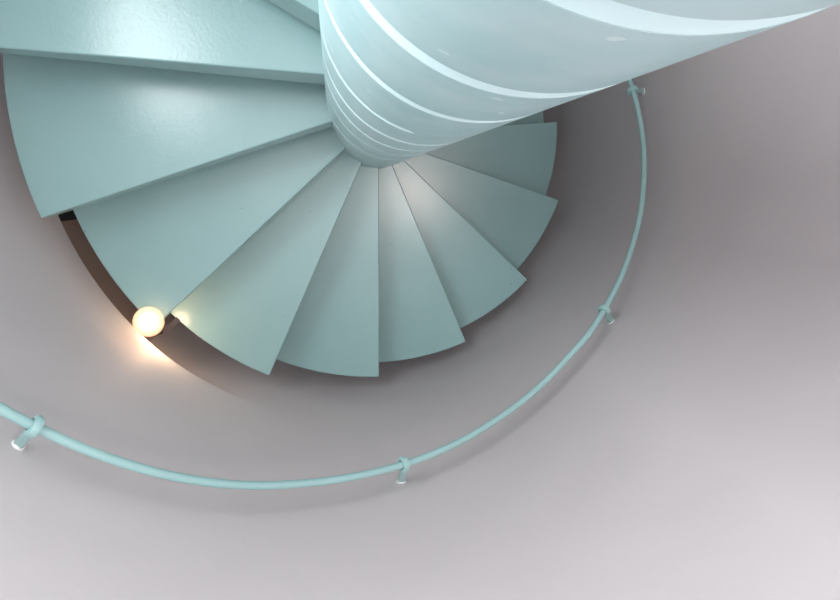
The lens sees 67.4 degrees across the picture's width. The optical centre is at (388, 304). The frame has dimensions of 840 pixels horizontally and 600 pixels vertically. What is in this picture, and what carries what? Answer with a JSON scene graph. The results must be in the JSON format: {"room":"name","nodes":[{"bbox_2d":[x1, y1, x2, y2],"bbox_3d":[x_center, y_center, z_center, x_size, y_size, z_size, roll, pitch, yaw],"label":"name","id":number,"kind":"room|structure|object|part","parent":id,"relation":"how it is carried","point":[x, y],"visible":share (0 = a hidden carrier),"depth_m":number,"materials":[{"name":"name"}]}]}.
{"room":"spiral staircase","nodes":[
{"label":"spiral staircase","id":0,"kind":"room"},
{"bbox_2d":[58,210,76,220],"bbox_3d":[-1.325,-0.772,3.060,0.342,2.328,0.747,-4,101,-4],"label":"wall","id":1,"kind":"structure","parent":0,"point":[70,215],"depth_m":2.78,"materials":[{"name":"black"}]},
{"bbox_2d":[61,220,175,341],"bbox_3d":[-1.055,-0.267,3.179,0.086,2.328,0.499,-32,102,1],"label":"wall","id":2,"kind":"structure","parent":0,"point":[73,229],"depth_m":2.25,"materials":[{"name":"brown paint"}]},
{"bbox_2d":[135,309,179,336],"bbox_3d":[-0.733,0.054,1.957,0.094,0.150,0.108,-38,101,3],"label":"wall lamp","id":3,"kind":"object","parent":2,"relation":"attached to","point":[147,321],"visible":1,"depth_m":1.90,"materials":[{"name":"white glass"}]},
{"bbox_3d":[-0.735,0.053,1.928,0.094,0.094,0.094,2,100,-5],"label":"glass globe","id":4,"kind":"part","parent":3,"relation":"part of","materials":[{"name":"white glass"}]},
{"bbox_3d":[-0.711,0.077,1.998,0.093,0.081,0.032,-24,102,0],"label":"lamp arm","id":5,"kind":"part","parent":3,"relation":"part of","materials":[{"name":"brown metal"}]},
{"bbox_2d":[150,321,291,412],"bbox_3d":[-0.707,0.063,3.271,0.520,2.328,0.067,32,96,-10],"label":"wall","id":6,"kind":"structure","parent":0,"point":[179,344],"depth_m":2.39,"materials":[{"name":"paint"}]},
{"bbox_2d":[0,4,839,599],"bbox_3d":[0.159,-0.253,0.004,2.170,4.142,2.170,2,100,-5],"label":"wall","id":7,"kind":"structure","parent":0,"point":[690,449],"depth_m":1.55,"materials":[{"name":"paint"}]},
{"bbox_2d":[0,79,646,489],"bbox_3d":[0.068,-0.424,1.807,2.064,2.407,1.712,-30,102,1],"label":"handrail","id":8,"kind":"object","parent":7,"relation":"attached to","point":[33,426],"visible":0.93,"depth_m":1.61,"materials":[{"name":"teal metal"}]},
{"bbox_3d":[-0.725,0.275,1.234,0.007,0.029,0.029,-44,101,4],"label":"wall plate","id":9,"kind":"part","parent":8,"relation":"part of","materials":[{"name":"metal"}]},
{"bbox_3d":[-0.697,0.255,1.206,0.078,0.060,0.017,-44,101,4],"label":"bracket post","id":10,"kind":"part","parent":8,"relation":"part of","materials":[{"name":"teal metal"}]},
{"bbox_3d":[0.039,0.480,1.775,0.017,0.073,0.081,-2,101,-5],"label":"bracket post","id":11,"kind":"part","parent":8,"relation":"part of","materials":[{"name":"teal metal"}]},
{"bbox_3d":[0.766,0.042,2.190,0.082,0.077,0.017,41,95,-11],"label":"bracket post","id":12,"kind":"part","parent":8,"relation":"part of","materials":[{"name":"teal metal"}]},
{"bbox_3d":[0.985,-0.839,2.472,0.083,0.085,0.017,-7,101,-4],"label":"bracket post","id":13,"kind":"part","parent":8,"relation":"part of","materials":[{"name":"teal metal"}]},
{"bbox_2d":[282,53,703,425],"bbox_3d":[0.004,-0.914,3.160,1.891,2.308,2.170,-29,102,1],"label":"wall","id":14,"kind":"structure","parent":0,"point":[575,264],"depth_m":2.59,"materials":[{"name":"paint"}]},
{"label":"floor","id":15,"kind":"structure","parent":0,"visible":0},
{"bbox_2d":[0,0,839,376],"bbox_3d":[0.059,-0.455,1.136,2.014,6.450,1.994,2,100,-5],"label":"spiral staircase","id":16,"kind":"structure","parent":15,"relation":"on","point":[337,187],"depth_m":1.67,"materials":[{"name":"teal metal"}]}
]}

